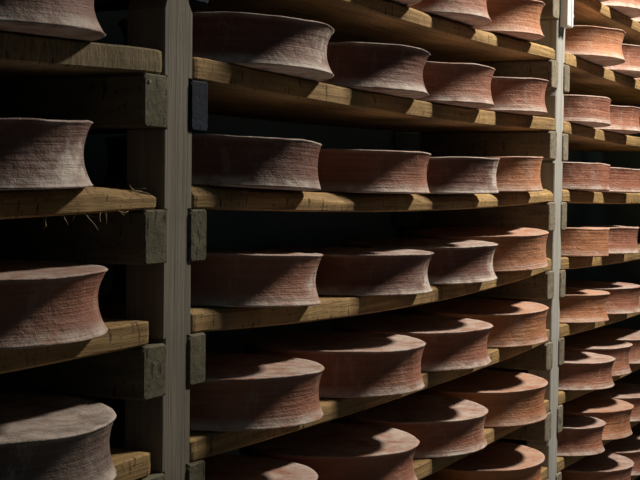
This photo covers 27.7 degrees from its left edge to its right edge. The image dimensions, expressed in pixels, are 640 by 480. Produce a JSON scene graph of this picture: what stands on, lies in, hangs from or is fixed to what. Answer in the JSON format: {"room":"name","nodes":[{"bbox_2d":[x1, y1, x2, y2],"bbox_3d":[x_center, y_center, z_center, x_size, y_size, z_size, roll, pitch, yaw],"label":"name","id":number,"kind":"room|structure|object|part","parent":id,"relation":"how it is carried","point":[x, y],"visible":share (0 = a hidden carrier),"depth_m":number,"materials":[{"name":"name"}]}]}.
{"room":"cheese aging cellar","nodes":[
{"label":"cheese aging cellar","id":0,"kind":"room"},
{"bbox_2d":[0,10,580,454],"bbox_3d":[0.017,-0.252,4.593,0.190,3.180,16.000,2,3,27],"label":"wall","id":1,"kind":"structure","parent":0,"point":[225,229],"depth_m":4.09,"materials":[{"name":"black"}]},
{"bbox_2d":[579,105,639,375],"bbox_3d":[1.778,-0.338,7.118,0.630,3.180,0.295,2,3,27],"label":"wall","id":2,"kind":"structure","parent":0,"point":[590,214],"depth_m":7.05,"materials":[{"name":"black"}]},
{"bbox_3d":[3.021,1.486,3.108,6.610,0.100,16.000,2,3,27],"label":"floor","id":3,"kind":"structure","parent":0,"visible":0},
{"bbox_2d":[0,0,208,479],"bbox_3d":[-0.540,0.204,2.634,0.598,2.420,0.222,2,3,27],"label":"frame","id":4,"kind":"object","parent":3,"relation":"on","point":[159,114],"visible":0.65,"depth_m":2.48,"materials":[{"name":"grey wood"}]},
{"bbox_2d":[0,318,148,373],"bbox_3d":[-0.951,0.199,1.739,0.503,0.052,1.814,2,3,27],"label":"shelf board","id":5,"kind":"object","parent":4,"relation":"on","point":[122,334],"visible":0.64,"depth_m":2.26,"materials":[{"name":"brown wood"}]},
{"bbox_2d":[0,259,107,349],"bbox_3d":[-0.603,0.102,2.197,0.481,0.113,0.480,-2,3,-35],"label":"cheese wheel","id":6,"kind":"object","parent":5,"relation":"on","point":[43,303],"visible":1,"depth_m":2.07,"materials":[{"name":"brown food"}]},
{"bbox_2d":[0,186,155,227],"bbox_3d":[-0.934,-0.041,1.733,0.525,0.080,1.834,2,3,27],"label":"shelf board","id":7,"kind":"object","parent":4,"relation":"on","point":[14,204],"visible":0.98,"depth_m":2.20,"materials":[{"name":"brown wood"}]},
{"bbox_2d":[0,118,92,189],"bbox_3d":[-0.617,-0.143,2.158,0.477,0.112,0.480,0,4,6],"label":"cheese wheel","id":8,"kind":"object","parent":7,"relation":"on","point":[36,154],"visible":1,"depth_m":2.03,"materials":[{"name":"brown food"}]},
{"bbox_2d":[0,32,161,77],"bbox_3d":[-0.938,-0.298,1.733,0.503,0.071,1.847,2,3,27],"label":"shelf board","id":9,"kind":"object","parent":4,"relation":"on","point":[21,55],"visible":0.99,"depth_m":2.24,"materials":[{"name":"brown wood"}]},
{"bbox_2d":[0,0,105,41],"bbox_3d":[-0.592,-0.390,2.120,0.484,0.111,0.484,4,6,44],"label":"cheese wheel","id":10,"kind":"object","parent":9,"relation":"on","point":[76,20],"visible":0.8,"depth_m":2.01,"materials":[{"name":"brown food"}]},
{"bbox_2d":[110,448,150,479],"bbox_3d":[-0.952,0.448,1.752,0.504,0.056,1.820,2,3,27],"label":"shelf board","id":11,"kind":"object","parent":4,"relation":"on","point":[128,464],"visible":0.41,"depth_m":2.40,"materials":[{"name":"brown wood"}]},
{"bbox_2d":[0,393,116,479],"bbox_3d":[-0.591,0.353,2.219,0.486,0.109,0.485,3,4,40],"label":"cheese wheel","id":12,"kind":"object","parent":11,"relation":"on","point":[43,436],"visible":1,"depth_m":2.13,"materials":[{"name":"brown food"}]},
{"bbox_3d":[-0.314,0.211,2.529,0.085,2.420,0.100,2,3,27],"label":"post","id":13,"kind":"part","parent":4,"relation":"part of","materials":[{"name":"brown wood"}]},
{"bbox_2d":[395,0,569,479],"bbox_3d":[0.593,0.125,4.835,0.595,2.420,0.222,2,3,27],"label":"frame","id":14,"kind":"object","parent":3,"relation":"on","point":[546,288],"visible":0.38,"depth_m":4.68,"materials":[{"name":"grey wood"}]},
{"bbox_2d":[88,329,549,461],"bbox_3d":[0.067,0.381,3.732,0.503,0.062,2.365,2,3,27],"label":"shelf board","id":15,"kind":"object","parent":14,"relation":"on","point":[202,444],"visible":0.26,"depth_m":3.02,"materials":[{"name":"brown wood"}]},
{"bbox_2d":[108,353,323,430],"bbox_3d":[-0.233,0.331,2.892,0.486,0.111,0.486,1,1,-14],"label":"cheese wheel","id":16,"kind":"object","parent":15,"relation":"on","point":[239,391],"visible":0.57,"depth_m":2.71,"materials":[{"name":"brown food"}]},
{"bbox_2d":[241,331,425,397],"bbox_3d":[0.035,0.319,3.396,0.481,0.116,0.481,0,2,-29],"label":"cheese wheel","id":17,"kind":"object","parent":15,"relation":"on","point":[356,364],"visible":0.74,"depth_m":3.22,"materials":[{"name":"brown food"}]},
{"bbox_2d":[331,315,492,371],"bbox_3d":[0.273,0.303,3.882,0.481,0.113,0.478,2,3,22],"label":"cheese wheel","id":18,"kind":"object","parent":15,"relation":"on","point":[452,343],"visible":0.67,"depth_m":3.74,"materials":[{"name":"brown food"}]},
{"bbox_2d":[406,299,548,347],"bbox_3d":[0.530,0.277,4.403,0.482,0.112,0.479,1,4,17],"label":"cheese wheel","id":19,"kind":"object","parent":15,"relation":"on","point":[515,323],"visible":0.64,"depth_m":4.24,"materials":[{"name":"brown food"}]},
{"bbox_2d":[92,184,552,211],"bbox_3d":[0.073,-0.120,3.711,0.504,0.064,2.365,2,3,27],"label":"shelf board","id":20,"kind":"object","parent":14,"relation":"on","point":[202,197],"visible":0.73,"depth_m":3.16,"materials":[{"name":"brown wood"}]},
{"bbox_2d":[103,133,321,190],"bbox_3d":[-0.235,-0.168,2.869,0.478,0.106,0.483,1,1,8],"label":"cheese wheel","id":21,"kind":"object","parent":20,"relation":"on","point":[227,161],"visible":0.72,"depth_m":2.67,"materials":[{"name":"brown food"}]},
{"bbox_2d":[297,148,430,193],"bbox_3d":[0.051,-0.179,3.428,0.482,0.109,0.478,1,2,-5],"label":"cheese wheel","id":22,"kind":"object","parent":20,"relation":"on","point":[339,170],"visible":0.6,"depth_m":3.21,"materials":[{"name":"brown food"}]},
{"bbox_2d":[427,157,499,193],"bbox_3d":[0.296,-0.194,3.876,0.476,0.106,0.476,1,3,6],"label":"cheese wheel","id":23,"kind":"object","parent":20,"relation":"on","point":[445,175],"visible":0.5,"depth_m":3.67,"materials":[{"name":"brown food"}]},
{"bbox_2d":[440,156,543,191],"bbox_3d":[0.504,-0.223,4.335,0.476,0.115,0.477,-3,5,-42],"label":"cheese wheel","id":24,"kind":"object","parent":20,"relation":"on","point":[513,173],"visible":0.37,"depth_m":4.15,"materials":[{"name":"brown food"}]},
{"bbox_2d":[98,258,551,332],"bbox_3d":[0.070,0.133,3.722,0.503,0.077,2.365,2,3,27],"label":"shelf board","id":25,"kind":"object","parent":14,"relation":"on","point":[202,318],"visible":0.41,"depth_m":3.05,"materials":[{"name":"brown wood"}]},
{"bbox_2d":[107,249,322,306],"bbox_3d":[-0.232,0.080,2.903,0.482,0.130,0.482,3,3,39],"label":"cheese wheel","id":26,"kind":"object","parent":25,"relation":"on","point":[226,278],"visible":0.66,"depth_m":2.70,"materials":[{"name":"brown food"}]},
{"bbox_2d":[253,247,433,295],"bbox_3d":[0.062,0.079,3.468,0.481,0.106,0.482,2,2,34],"label":"cheese wheel","id":27,"kind":"object","parent":25,"relation":"on","point":[341,271],"visible":0.57,"depth_m":3.26,"materials":[{"name":"brown food"}]},
{"bbox_2d":[340,238,497,284],"bbox_3d":[0.298,0.060,3.924,0.477,0.109,0.478,3,4,40],"label":"cheese wheel","id":28,"kind":"object","parent":25,"relation":"on","point":[453,261],"visible":0.55,"depth_m":3.75,"materials":[{"name":"brown food"}]},
{"bbox_2d":[406,226,548,271],"bbox_3d":[0.526,0.027,4.359,0.476,0.135,0.477,1,2,15],"label":"cheese wheel","id":29,"kind":"object","parent":25,"relation":"on","point":[517,249],"visible":0.68,"depth_m":4.19,"materials":[{"name":"brown food"}]},
{"bbox_2d":[188,57,554,131],"bbox_3d":[0.076,-0.373,3.701,0.504,0.060,2.365,2,3,27],"label":"shelf board","id":30,"kind":"object","parent":14,"relation":"on","point":[233,90],"visible":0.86,"depth_m":3.32,"materials":[{"name":"brown wood"}]},
{"bbox_2d":[117,12,333,81],"bbox_3d":[-0.209,-0.423,2.904,0.484,0.108,0.485,2,2,23],"label":"cheese wheel","id":31,"kind":"object","parent":30,"relation":"on","point":[281,45],"visible":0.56,"depth_m":2.70,"materials":[{"name":"brown food"}]},
{"bbox_2d":[318,42,430,98],"bbox_3d":[0.047,-0.436,3.401,0.482,0.113,0.481,0,2,-19],"label":"cheese wheel","id":32,"kind":"object","parent":30,"relation":"on","point":[396,70],"visible":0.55,"depth_m":3.20,"materials":[{"name":"brown food"}]},
{"bbox_2d":[413,61,494,108],"bbox_3d":[0.277,-0.453,3.852,0.482,0.114,0.480,1,3,12],"label":"cheese wheel","id":33,"kind":"object","parent":30,"relation":"on","point":[466,85],"visible":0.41,"depth_m":3.65,"materials":[{"name":"brown food"}]},
{"bbox_2d":[478,77,548,115],"bbox_3d":[0.513,-0.473,4.311,0.481,0.110,0.479,0,3,-7],"label":"cheese wheel","id":34,"kind":"object","parent":30,"relation":"on","point":[511,95],"visible":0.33,"depth_m":4.11,"materials":[{"name":"brown food"}]},
{"bbox_2d":[190,0,554,62],"bbox_3d":[0.079,-0.622,3.691,0.503,0.065,2.365,2,3,27],"label":"shelf board","id":35,"kind":"object","parent":14,"relation":"on","point":[369,21],"visible":0.68,"depth_m":3.63,"materials":[{"name":"brown wood"}]},
{"bbox_2d":[386,0,420,6],"bbox_3d":[0.032,-0.681,3.376,0.477,0.111,0.477,2,2,24],"label":"cheese wheel","id":36,"kind":"object","parent":35,"relation":"on","point":[407,3],"visible":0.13,"depth_m":3.41,"materials":[{"name":"brown food"}]},
{"bbox_2d":[408,0,490,27],"bbox_3d":[0.266,-0.697,3.829,0.474,0.111,0.477,0,3,-4],"label":"cheese wheel","id":37,"kind":"object","parent":35,"relation":"on","point":[470,13],"visible":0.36,"depth_m":3.66,"materials":[{"name":"brown food"}]},
{"bbox_2d":[472,0,544,41],"bbox_3d":[0.499,-0.721,4.298,0.479,0.111,0.483,-3,5,-39],"label":"cheese wheel","id":38,"kind":"object","parent":35,"relation":"on","point":[516,19],"visible":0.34,"depth_m":4.11,"materials":[{"name":"brown food"}]},
{"bbox_3d":[0.369,0.117,4.962,0.070,2.420,0.101,2,3,27],"label":"post","id":39,"kind":"part","parent":14,"relation":"part of","materials":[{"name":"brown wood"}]},
{"bbox_2d":[413,400,548,479],"bbox_3d":[0.065,0.634,3.743,0.504,0.058,2.365,2,3,27],"label":"shelf board","id":40,"kind":"object","parent":14,"relation":"on","point":[423,467],"visible":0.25,"depth_m":3.79,"materials":[{"name":"brown wood"}]},
{"bbox_2d":[201,454,317,479],"bbox_3d":[-0.248,0.580,2.902,0.484,0.120,0.484,1,2,6],"label":"cheese wheel","id":41,"kind":"object","parent":40,"relation":"on","point":[219,466],"visible":0.56,"depth_m":2.97,"materials":[{"name":"brown food"}]},
{"bbox_2d":[239,423,419,479],"bbox_3d":[0.020,0.573,3.416,0.480,0.109,0.483,-1,3,-41],"label":"cheese wheel","id":42,"kind":"object","parent":40,"relation":"on","point":[334,451],"visible":0.7,"depth_m":3.29,"materials":[{"name":"brown food"}]},
{"bbox_2d":[331,395,487,457],"bbox_3d":[0.263,0.556,3.923,0.487,0.107,0.487,2,3,30],"label":"cheese wheel","id":43,"kind":"object","parent":40,"relation":"on","point":[444,426],"visible":0.58,"depth_m":3.77,"materials":[{"name":"brown food"}]},
{"bbox_2d":[410,369,547,427],"bbox_3d":[0.526,0.528,4.388,0.480,0.118,0.478,1,3,16],"label":"cheese wheel","id":44,"kind":"object","parent":40,"relation":"on","point":[511,399],"visible":0.56,"depth_m":4.22,"materials":[{"name":"brown food"}]},
{"bbox_2d":[541,467,547,479],"bbox_3d":[0.062,0.879,3.753,0.503,0.061,2.365,2,3,27],"label":"shelf board","id":45,"kind":"object","parent":14,"relation":"on","point":[544,472],"visible":0.16,"depth_m":4.65,"materials":[{"name":"brown wood"}]},
{"bbox_2d":[421,441,544,479],"bbox_3d":[0.519,0.777,4.397,0.480,0.111,0.480,3,4,40],"label":"cheese wheel","id":46,"kind":"object","parent":45,"relation":"on","point":[497,460],"visible":0.58,"depth_m":4.26,"materials":[{"name":"brown food"}]},
{"bbox_3d":[0.820,0.132,4.729,0.085,2.420,0.100,2,3,27],"label":"post","id":47,"kind":"part","parent":14,"relation":"part of","materials":[{"name":"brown wood"}]},
{"bbox_2d":[483,327,639,404],"bbox_3d":[1.198,0.550,5.944,0.504,0.061,2.365,2,3,27],"label":"shelf board","id":48,"kind":"object","parent":14,"relation":"on","point":[564,396],"visible":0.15,"depth_m":5.03,"materials":[{"name":"brown wood"}]},
{"bbox_2d":[507,351,615,390],"bbox_3d":[0.930,0.503,5.057,0.429,0.108,0.427,2,1,13],"label":"cheese wheel","id":49,"kind":"object","parent":48,"relation":"on","point":[579,370],"visible":0.48,"depth_m":4.88,"materials":[{"name":"brown food"}]},
{"bbox_2d":[563,336,632,375],"bbox_3d":[1.075,0.488,5.493,0.475,0.118,0.478,1,2,2],"label":"cheese wheel","id":50,"kind":"object","parent":48,"relation":"on","point":[620,350],"visible":0.37,"depth_m":5.36,"materials":[{"name":"brown food"}]},
{"bbox_2d":[569,327,639,363],"bbox_3d":[1.316,0.479,5.931,0.482,0.111,0.480,2,3,21],"label":"cheese wheel","id":51,"kind":"object","parent":48,"relation":"on","point":[632,336],"visible":0.26,"depth_m":5.85,"materials":[{"name":"brown food"}]},
{"bbox_2d":[560,0,573,27],"bbox_3d":[0.892,-0.919,4.672,0.032,0.310,0.087,2,3,27],"label":"channel","id":52,"kind":"object","parent":14,"relation":"attached to","point":[567,6],"visible":1,"depth_m":4.64,"materials":[{"name":"grey metal"}]},
{"bbox_2d":[495,375,639,472],"bbox_3d":[1.196,0.800,5.954,0.504,0.061,2.365,2,3,27],"label":"shelf board","id":53,"kind":"object","parent":14,"relation":"on","point":[563,462],"visible":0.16,"depth_m":5.20,"materials":[{"name":"brown wood"}]},
{"bbox_2d":[510,414,605,455],"bbox_3d":[0.920,0.752,5.048,0.375,0.110,0.371,1,1,-27],"label":"cheese wheel","id":54,"kind":"object","parent":53,"relation":"on","point":[580,435],"visible":0.49,"depth_m":4.90,"materials":[{"name":"brown food"}]},
{"bbox_2d":[560,395,633,439],"bbox_3d":[1.069,0.740,5.452,0.478,0.118,0.477,1,2,-7],"label":"cheese wheel","id":55,"kind":"object","parent":53,"relation":"on","point":[616,413],"visible":0.5,"depth_m":5.30,"materials":[{"name":"brown food"}]},
{"bbox_2d":[585,382,639,421],"bbox_3d":[1.295,0.730,5.905,0.478,0.111,0.481,0,3,-22],"label":"cheese wheel","id":56,"kind":"object","parent":53,"relation":"on","point":[628,392],"visible":0.23,"depth_m":5.77,"materials":[{"name":"brown food"}]},
{"bbox_2d":[559,237,639,269],"bbox_3d":[1.204,0.050,5.923,0.504,0.061,2.365,2,3,27],"label":"shelf board","id":57,"kind":"object","parent":14,"relation":"on","point":[566,262],"visible":0.16,"depth_m":5.18,"materials":[{"name":"brown wood"}]},
{"bbox_2d":[560,227,609,256],"bbox_3d":[0.917,0.002,5.031,0.397,0.110,0.397,1,1,-5],"label":"cheese wheel","id":58,"kind":"object","parent":57,"relation":"on","point":[575,241],"visible":0.41,"depth_m":4.85,"materials":[{"name":"orange food"}]},
{"bbox_2d":[567,225,638,253],"bbox_3d":[1.100,-0.006,5.469,0.477,0.110,0.476,3,3,43],"label":"cheese wheel","id":59,"kind":"object","parent":57,"relation":"on","point":[621,239],"visible":0.39,"depth_m":5.28,"materials":[{"name":"brown food"}]},
{"bbox_2d":[559,282,639,337],"bbox_3d":[1.202,0.300,5.933,0.504,0.061,2.365,2,3,27],"label":"shelf board","id":60,"kind":"object","parent":14,"relation":"on","point":[565,329],"visible":0.19,"depth_m":5.10,"materials":[{"name":"brown wood"}]},
{"bbox_2d":[490,288,609,322],"bbox_3d":[0.893,0.251,5.096,0.476,0.108,0.476,1,1,4],"label":"cheese wheel","id":61,"kind":"object","parent":60,"relation":"on","point":[578,305],"visible":0.38,"depth_m":4.90,"materials":[{"name":"orange food"}]},
{"bbox_2d":[565,280,639,313],"bbox_3d":[1.127,0.241,5.547,0.481,0.111,0.482,2,2,35],"label":"cheese wheel","id":62,"kind":"object","parent":60,"relation":"on","point":[623,298],"visible":0.52,"depth_m":5.38,"materials":[{"name":"brown food"}]},
{"bbox_2d":[561,189,639,203],"bbox_3d":[1.207,-0.200,5.912,0.503,0.061,2.365,2,3,27],"label":"shelf board","id":63,"kind":"object","parent":14,"relation":"on","point":[568,196],"visible":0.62,"depth_m":5.20,"materials":[{"name":"brown wood"}]},
{"bbox_2d":[562,162,610,190],"bbox_3d":[0.918,-0.244,5.021,0.395,0.103,0.398,2,1,28],"label":"cheese wheel","id":64,"kind":"object","parent":63,"relation":"on","point":[577,176],"visible":0.47,"depth_m":4.84,"materials":[{"name":"brown food"}]},
{"bbox_2d":[588,167,639,192],"bbox_3d":[1.105,-0.252,5.474,0.483,0.101,0.484,2,2,29],"label":"cheese wheel","id":65,"kind":"object","parent":63,"relation":"on","point":[621,180],"visible":0.32,"depth_m":5.28,"materials":[{"name":"brown food"}]},
{"bbox_2d":[562,121,639,151],"bbox_3d":[1.210,-0.449,5.902,0.503,0.061,2.365,2,3,27],"label":"shelf board","id":66,"kind":"object","parent":14,"relation":"on","point":[580,138],"visible":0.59,"depth_m":5.39,"materials":[{"name":"brown wood"}]},
{"bbox_2d":[531,95,610,127],"bbox_3d":[0.921,-0.493,5.010,0.396,0.102,0.396,2,2,43],"label":"cheese wheel","id":67,"kind":"object","parent":66,"relation":"on","point":[584,110],"visible":0.42,"depth_m":4.83,"materials":[{"name":"brown food"}]},
{"bbox_2d":[595,105,639,134],"bbox_3d":[1.103,-0.503,5.454,0.480,0.103,0.483,2,2,17],"label":"cheese wheel","id":68,"kind":"object","parent":66,"relation":"on","point":[624,119],"visible":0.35,"depth_m":5.27,"materials":[{"name":"brown food"}]},
{"bbox_2d":[563,52,639,104],"bbox_3d":[1.213,-0.699,5.891,0.504,0.061,2.365,2,3,27],"label":"shelf board","id":69,"kind":"object","parent":14,"relation":"on","point":[586,78],"visible":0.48,"depth_m":5.49,"materials":[{"name":"brown wood"}]},
{"bbox_2d":[528,25,625,66],"bbox_3d":[0.945,-0.750,5.071,0.483,0.114,0.480,2,2,27],"label":"cheese wheel","id":70,"kind":"object","parent":69,"relation":"on","point":[600,46],"visible":0.42,"depth_m":4.87,"materials":[{"name":"brown food"}]},
{"bbox_2d":[603,44,639,77],"bbox_3d":[1.171,-0.759,5.558,0.480,0.111,0.480,0,2,-31],"label":"cheese wheel","id":71,"kind":"object","parent":69,"relation":"on","point":[630,67],"visible":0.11,"depth_m":5.36,"materials":[{"name":"brown food"}]},
{"bbox_2d":[573,0,639,45],"bbox_3d":[1.216,-0.949,5.881,0.504,0.061,2.365,2,3,27],"label":"shelf board","id":72,"kind":"object","parent":14,"relation":"on","point":[586,12],"visible":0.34,"depth_m":5.34,"materials":[{"name":"brown wood"}]},
{"bbox_2d":[600,0,639,18],"bbox_3d":[1.133,-1.007,5.477,0.475,0.110,0.478,1,2,-6],"label":"cheese wheel","id":73,"kind":"object","parent":72,"relation":"on","point":[630,9],"visible":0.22,"depth_m":5.30,"materials":[{"name":"brown food"}]},
{"bbox_2d":[631,17,639,22],"bbox_3d":[1.370,-1.022,5.938,0.478,0.110,0.482,2,3,20],"label":"cheese wheel","id":74,"kind":"object","parent":72,"relation":"on","point":[637,19],"visible":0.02,"depth_m":5.71,"materials":[{"name":"brown food"}]},
{"bbox_2d":[631,423,639,479],"bbox_3d":[1.192,1.049,5.965,0.503,0.061,2.365,2,3,27],"label":"shelf board","id":75,"kind":"object","parent":14,"relation":"on","point":[636,429],"visible":0.06,"depth_m":6.76,"materials":[{"name":"brown wood"}]},
{"bbox_2d":[559,452,633,479],"bbox_3d":[1.087,0.988,5.518,0.480,0.119,0.480,3,3,42],"label":"cheese wheel","id":76,"kind":"object","parent":75,"relation":"on","point":[604,465],"visible":0.48,"depth_m":5.36,"materials":[{"name":"brown food"}]},
{"bbox_2d":[603,434,639,475],"bbox_3d":[1.318,0.978,5.969,0.480,0.111,0.479,0,2,-8],"label":"cheese wheel","id":77,"kind":"object","parent":75,"relation":"on","point":[629,447],"visible":0.22,"depth_m":5.82,"materials":[{"name":"brown food"}]}
]}

